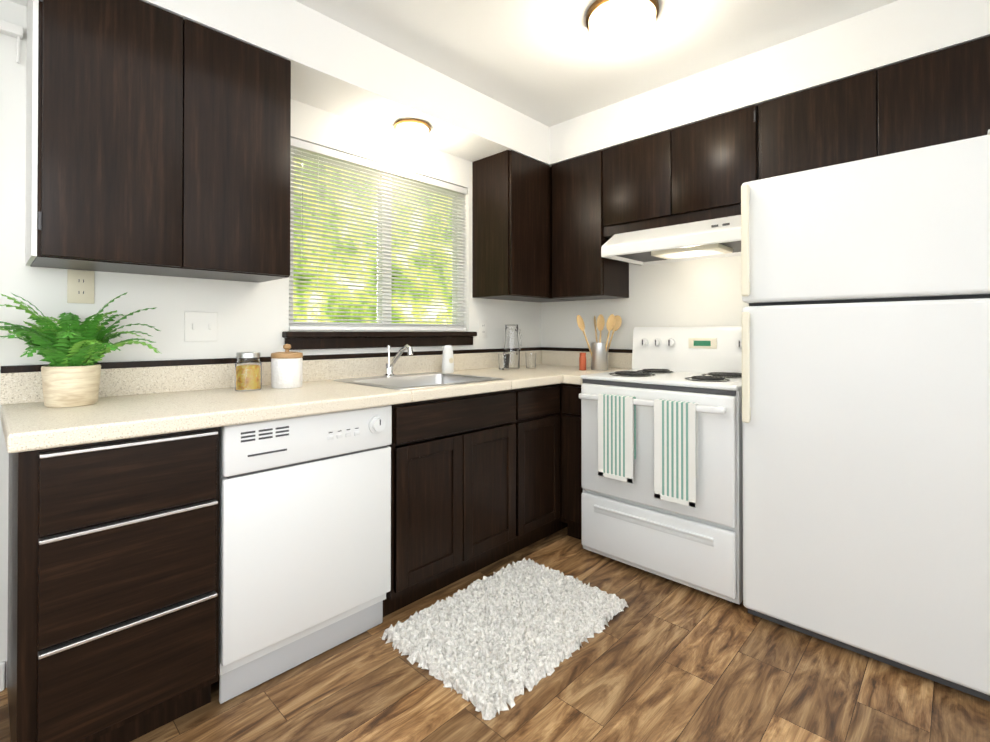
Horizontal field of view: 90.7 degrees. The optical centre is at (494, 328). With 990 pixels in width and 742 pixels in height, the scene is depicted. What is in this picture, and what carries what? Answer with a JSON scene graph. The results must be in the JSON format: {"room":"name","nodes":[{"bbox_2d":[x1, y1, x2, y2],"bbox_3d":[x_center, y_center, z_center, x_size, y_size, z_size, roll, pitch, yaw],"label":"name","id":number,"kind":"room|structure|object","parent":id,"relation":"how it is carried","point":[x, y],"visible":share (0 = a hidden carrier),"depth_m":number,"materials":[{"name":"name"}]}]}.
{"room":"kitchen","nodes":[
{"label":"kitchen","id":0,"kind":"room"},
{"bbox_2d":[0,0,540,687],"bbox_3d":[-1.228,-0.072,2.001,0.120,2.440,4.600,0,-1,44],"label":"wall","id":1,"kind":"structure","parent":0,"point":[252,316],"depth_m":1.89,"materials":[{"name":"white paint"}]},
{"bbox_2d":[0,661,4,690],"bbox_3d":[-2.127,1.095,0.954,0.014,0.089,1.654,0,-1,44],"label":"baseboard","id":2,"kind":"structure","parent":1,"relation":"attached to","point":[2,675],"depth_m":1.54,"materials":[{"name":"white"}]},
{"bbox_2d":[0,20,22,63],"bbox_3d":[-1.557,-0.763,1.549,0.034,0.415,0.085,0,-1,44],"label":"bracket","id":3,"kind":"object","parent":1,"relation":"attached to","point":[11,29],"visible":0.96,"depth_m":1.56,"materials":[{"name":"white"}]},
{"bbox_2d":[67,269,94,303],"bbox_3d":[-1.433,-0.146,1.693,0.008,0.115,0.072,0,-1,44],"label":"outlet","id":4,"kind":"object","parent":1,"relation":"attached to","point":[80,286],"visible":1,"depth_m":1.69,"materials":[{"name":"beige plastic"}]},
{"bbox_2d":[25,0,290,282],"bbox_3d":[-1.161,-0.628,1.751,0.326,0.849,0.735,0,-1,44],"label":"upper cabinet","id":5,"kind":"object","parent":1,"relation":"attached to","point":[158,141],"visible":1,"depth_m":1.58,"materials":[{"name":"brown wood"}]},
{"bbox_2d":[184,311,217,340],"bbox_3d":[-1.176,-0.009,1.959,0.012,0.118,0.118,0,-1,44],"label":"switch plate","id":6,"kind":"object","parent":1,"relation":"attached to","point":[200,326],"visible":1,"depth_m":1.96,"materials":[{"name":"white plastic"}]},
{"bbox_2d":[289,148,462,330],"bbox_3d":[-0.607,-0.432,2.683,0.050,0.890,1.120,0,-1,44],"label":"window","id":7,"kind":"structure","parent":1,"relation":"in","point":[291,308],"depth_m":2.67,"materials":[{"name":"white"}]},
{"bbox_2d":[289,138,466,330],"bbox_3d":[-0.566,-0.433,2.643,0.045,0.883,1.108,0,-1,44],"label":"window blinds","id":8,"kind":"object","parent":7,"relation":"attached to","point":[302,148],"visible":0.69,"depth_m":2.56,"materials":[{"name":"white plastic"}]},
{"bbox_2d":[282,331,476,349],"bbox_3d":[-0.551,0.056,2.626,0.095,0.083,1.180,0,-1,44],"label":"window sill","id":9,"kind":"structure","parent":1,"relation":"attached to","point":[298,340],"depth_m":2.49,"materials":[{"name":"brown wood"}]},
{"bbox_2d":[479,320,486,337],"bbox_3d":[-0.076,-0.001,3.113,0.008,0.115,0.072,0,-1,44],"label":"outlet","id":10,"kind":"object","parent":1,"relation":"attached to","point":[482,328],"visible":1,"depth_m":3.11,"materials":[{"name":"white plastic"}]},
{"bbox_2d":[472,150,575,302],"bbox_3d":[0.212,-0.618,3.194,0.319,0.849,0.689,0,-1,44],"label":"upper cabinet","id":11,"kind":"object","parent":1,"relation":"attached to","point":[511,225],"visible":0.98,"depth_m":2.96,"materials":[{"name":"brown wood"}]},
{"bbox_2d":[0,527,989,741],"bbox_3d":[0.409,1.167,0.428,4.610,0.060,4.600,0,-1,44],"label":"floor","id":12,"kind":"structure","parent":0,"point":[660,659],"depth_m":1.53,"materials":[{"name":"brown wood"}]},
{"bbox_2d":[7,427,218,741],"bbox_3d":[-1.178,0.715,1.498,0.639,0.857,0.429,0,-1,44],"label":"base cabinet","id":13,"kind":"object","parent":12,"relation":"on","point":[113,593],"visible":1,"depth_m":1.26,"materials":[{"name":"brown wood"}]},
{"bbox_2d":[219,405,391,703],"bbox_3d":[-0.812,0.717,1.864,0.644,0.852,0.592,0,-1,44],"label":"dishwasher","id":14,"kind":"object","parent":12,"relation":"on","point":[304,538],"visible":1,"depth_m":1.62,"materials":[{"name":"white metal"}]},
{"bbox_2d":[383,389,515,616],"bbox_3d":[-0.366,0.721,2.354,0.629,0.857,0.718,0,-1,44],"label":"base cabinet","id":15,"kind":"object","parent":12,"relation":"on","point":[453,489],"visible":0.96,"depth_m":2.09,"materials":[{"name":"brown wood"}]},
{"bbox_2d":[380,558,627,719],"bbox_3d":[0.066,1.126,1.918,0.594,0.038,0.849,0,-1,44],"label":"shag rug","id":16,"kind":"object","parent":12,"relation":"on","point":[490,647],"visible":1,"depth_m":1.81,"materials":[{"name":"white fabric"}]},
{"bbox_2d":[504,384,566,556],"bbox_3d":[0.223,0.725,2.971,0.629,0.857,0.983,0,-1,44],"label":"base cabinet","id":17,"kind":"object","parent":12,"relation":"on","point":[537,422],"visible":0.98,"depth_m":2.53,"materials":[{"name":"brown wood"}]},
{"bbox_2d":[0,347,632,452],"bbox_3d":[-0.337,0.206,2.281,0.777,0.167,2.759,0,-1,44],"label":"countertop","id":18,"kind":"structure","parent":17,"relation":"on","point":[142,398],"depth_m":1.77,"materials":[{"name":"laminate"}]},
{"bbox_2d":[41,364,100,407],"bbox_3d":[-1.331,0.177,1.537,0.144,0.124,0.144,0,-1,44],"label":"plant pot","id":19,"kind":"object","parent":18,"relation":"on","point":[72,386],"visible":0.96,"depth_m":1.49,"materials":[{"name":"beige wood"}]},
{"bbox_2d":[0,293,159,366],"bbox_3d":[-1.309,0.002,1.510,0.430,0.256,0.478,0,-1,44],"label":"fern","id":20,"kind":"object","parent":19,"relation":"in","point":[64,343],"visible":0.94,"depth_m":1.48,"materials":[{"name":"green plant"}]},
{"bbox_2d":[235,352,261,390],"bbox_3d":[-0.979,0.167,1.942,0.096,0.149,0.096,0,-1,44],"label":"pasta jar","id":21,"kind":"object","parent":18,"relation":"on","point":[248,371],"visible":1,"depth_m":1.90,"materials":[{"name":"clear glass"}]},
{"bbox_2d":[271,344,302,388],"bbox_3d":[-0.865,0.152,2.033,0.124,0.180,0.124,0,-1,44],"label":"ceramic jar","id":22,"kind":"object","parent":18,"relation":"on","point":[286,369],"visible":1,"depth_m":1.98,"materials":[{"name":"white ceramic"}]},
{"bbox_2d":[383,344,412,376],"bbox_3d":[-0.480,0.158,2.433,0.224,0.166,0.060,0,-1,44],"label":"faucet","id":23,"kind":"object","parent":18,"relation":"on","point":[389,367],"visible":1,"depth_m":2.46,"materials":[{"name":"silver metal"}]},
{"bbox_2d":[333,372,502,389],"bbox_3d":[-0.363,0.332,2.347,0.566,0.182,0.626,0,-1,44],"label":"sink","id":24,"kind":"object","parent":18,"relation":"in","point":[414,381],"visible":0.25,"depth_m":2.48,"materials":[{"name":"silver metal"}]},
{"bbox_2d":[442,345,453,372],"bbox_3d":[-0.265,0.169,2.760,0.056,0.156,0.078,0,-1,44],"label":"air freshener","id":25,"kind":"object","parent":18,"relation":"on","point":[447,362],"visible":0.98,"depth_m":2.74,"materials":[{"name":"white plastic"}]},
{"bbox_2d":[498,354,509,369],"bbox_3d":[0.054,0.201,2.980,0.072,0.095,0.072,0,-1,44],"label":"drink glass","id":26,"kind":"object","parent":18,"relation":"on","point":[503,359],"visible":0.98,"depth_m":2.95,"materials":[{"name":"clear glass"}]},
{"bbox_2d":[503,325,521,368],"bbox_3d":[0.120,0.112,3.093,0.104,0.275,0.148,0,-1,44],"label":"glass pitcher","id":27,"kind":"object","parent":18,"relation":"on","point":[511,347],"visible":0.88,"depth_m":3.04,"materials":[{"name":"clear glass"}]},
{"bbox_2d":[525,353,535,367],"bbox_3d":[0.228,0.202,3.118,0.072,0.095,0.072,0,-1,44],"label":"drink glass","id":28,"kind":"object","parent":18,"relation":"on","point":[530,358],"visible":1,"depth_m":3.09,"materials":[{"name":"clear glass"}]},
{"bbox_2d":[579,353,585,369],"bbox_3d":[0.529,0.195,2.948,0.042,0.106,0.042,0,-1,44],"label":"spice jar","id":29,"kind":"object","parent":18,"relation":"on","point":[582,361],"visible":1,"depth_m":2.93,"materials":[{"name":"red"}]},
{"bbox_2d":[577,314,621,369],"bbox_3d":[0.637,0.079,2.977,0.208,0.339,0.267,0,-1,44],"label":"utensil crock","id":30,"kind":"object","parent":18,"relation":"on","point":[599,350],"visible":1,"depth_m":2.95,"materials":[{"name":"silver metal"}]},
{"bbox_2d":[560,383,582,539],"bbox_3d":[0.620,0.724,2.837,0.166,0.857,0.629,0,-1,44],"label":"base cabinet","id":31,"kind":"object","parent":12,"relation":"on","point":[571,489],"visible":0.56,"depth_m":2.61,"materials":[{"name":"brown wood"}]},
{"bbox_2d":[579,326,742,603],"bbox_3d":[0.917,0.568,2.463,0.760,1.164,0.721,0,-1,44],"label":"stove","id":32,"kind":"object","parent":12,"relation":"on","point":[636,524],"visible":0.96,"depth_m":2.24,"materials":[{"name":"white metal"},{"name":"black metal"}]},
{"bbox_2d":[598,394,635,483],"bbox_3d":[0.574,0.509,2.306,0.182,0.393,0.034,0,-1,44],"label":"hanging towel","id":33,"kind":"object","parent":32,"relation":"hanging from","point":[616,435],"visible":1,"depth_m":2.29,"materials":[{"name":"white fabric"}]},
{"bbox_2d":[654,399,697,507],"bbox_3d":[0.780,0.528,2.109,0.182,0.433,0.034,0,-1,44],"label":"hanging towel","id":34,"kind":"object","parent":32,"relation":"hanging from","point":[675,449],"visible":1,"depth_m":2.09,"materials":[{"name":"white fabric"}]},
{"bbox_2d":[741,129,989,700],"bbox_3d":[1.484,0.270,1.920,0.770,1.746,0.717,0,-1,44],"label":"refrigerator","id":35,"kind":"object","parent":12,"relation":"on","point":[865,294],"visible":1,"depth_m":1.67,"materials":[{"name":"white metal"}]},
{"bbox_2d":[295,0,897,126],"bbox_3d":[0.409,-1.333,0.445,4.610,0.060,4.600,0,-1,44],"label":"ceiling","id":36,"kind":"structure","parent":0,"point":[549,63],"depth_m":2.18,"materials":[{"name":"white paint"}]},
{"bbox_2d":[9,0,551,166],"bbox_3d":[-1.069,-1.173,1.857,0.319,0.239,4.398,0,-1,44],"label":"soffit beam","id":37,"kind":"structure","parent":36,"relation":"attached to","point":[339,69],"depth_m":2.22,"materials":[{"name":"white paint"}]},
{"bbox_2d":[394,118,430,144],"bbox_3d":[-0.427,-1.003,2.528,0.190,0.089,0.190,0,-1,44],"label":"ceiling light","id":38,"kind":"object","parent":37,"relation":"attached to","point":[410,131],"visible":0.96,"depth_m":2.47,"materials":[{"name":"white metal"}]},
{"bbox_2d":[586,0,658,52],"bbox_3d":[0.519,-1.223,2.000,0.290,0.136,0.290,0,-1,44],"label":"ceiling light","id":39,"kind":"object","parent":36,"relation":"attached to","point":[616,26],"visible":1,"depth_m":1.93,"materials":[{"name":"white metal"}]},
{"bbox_2d":[549,0,989,164],"bbox_3d":[1.934,-1.173,1.808,4.088,0.239,0.319,0,-1,44],"label":"soffit beam","id":40,"kind":"structure","parent":36,"relation":"attached to","point":[895,32],"depth_m":2.19,"materials":[{"name":"white paint"}]},
{"bbox_2d":[541,256,748,348],"bbox_3d":[2.007,-0.072,2.036,4.510,2.440,0.120,0,-1,44],"label":"wall","id":41,"kind":"structure","parent":0,"point":[700,293],"depth_m":2.93,"materials":[{"name":"white paint"}]},
{"bbox_2d":[552,150,628,300],"bbox_3d":[0.594,-0.619,3.085,0.378,0.849,0.319,0,-1,44],"label":"upper cabinet","id":42,"kind":"object","parent":41,"relation":"attached to","point":[582,269],"visible":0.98,"depth_m":2.95,"materials":[{"name":"brown wood"}]},
{"bbox_2d":[601,215,740,264],"bbox_3d":[1.014,-0.459,2.579,0.752,0.158,0.469,0,-1,44],"label":"range hood","id":43,"kind":"object","parent":41,"relation":"attached to","point":[712,238],"visible":0.9,"depth_m":2.46,"materials":[{"name":"white metal"}]},
{"bbox_2d":[603,105,758,237],"bbox_3d":[1.027,-0.793,2.668,0.823,0.507,0.326,0,-1,44],"label":"upper cabinet","id":44,"kind":"object","parent":41,"relation":"attached to","point":[703,170],"visible":0.88,"depth_m":2.52,"materials":[{"name":"brown wood"}]},
{"bbox_2d":[758,36,989,179],"bbox_3d":[1.644,-0.824,2.083,0.873,0.454,0.319,0,-1,44],"label":"upper cabinet","id":45,"kind":"object","parent":41,"relation":"attached to","point":[937,98],"visible":0.6,"depth_m":1.96,"materials":[{"name":"brown wood"}]},
{"label":"outside","id":46,"kind":"structure","parent":0,"visible":0},
{"bbox_2d":[293,157,451,323],"bbox_3d":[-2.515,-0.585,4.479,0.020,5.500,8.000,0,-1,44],"label":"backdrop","id":47,"kind":"structure","parent":46,"point":[322,309],"depth_m":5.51,"materials":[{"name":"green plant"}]}
]}

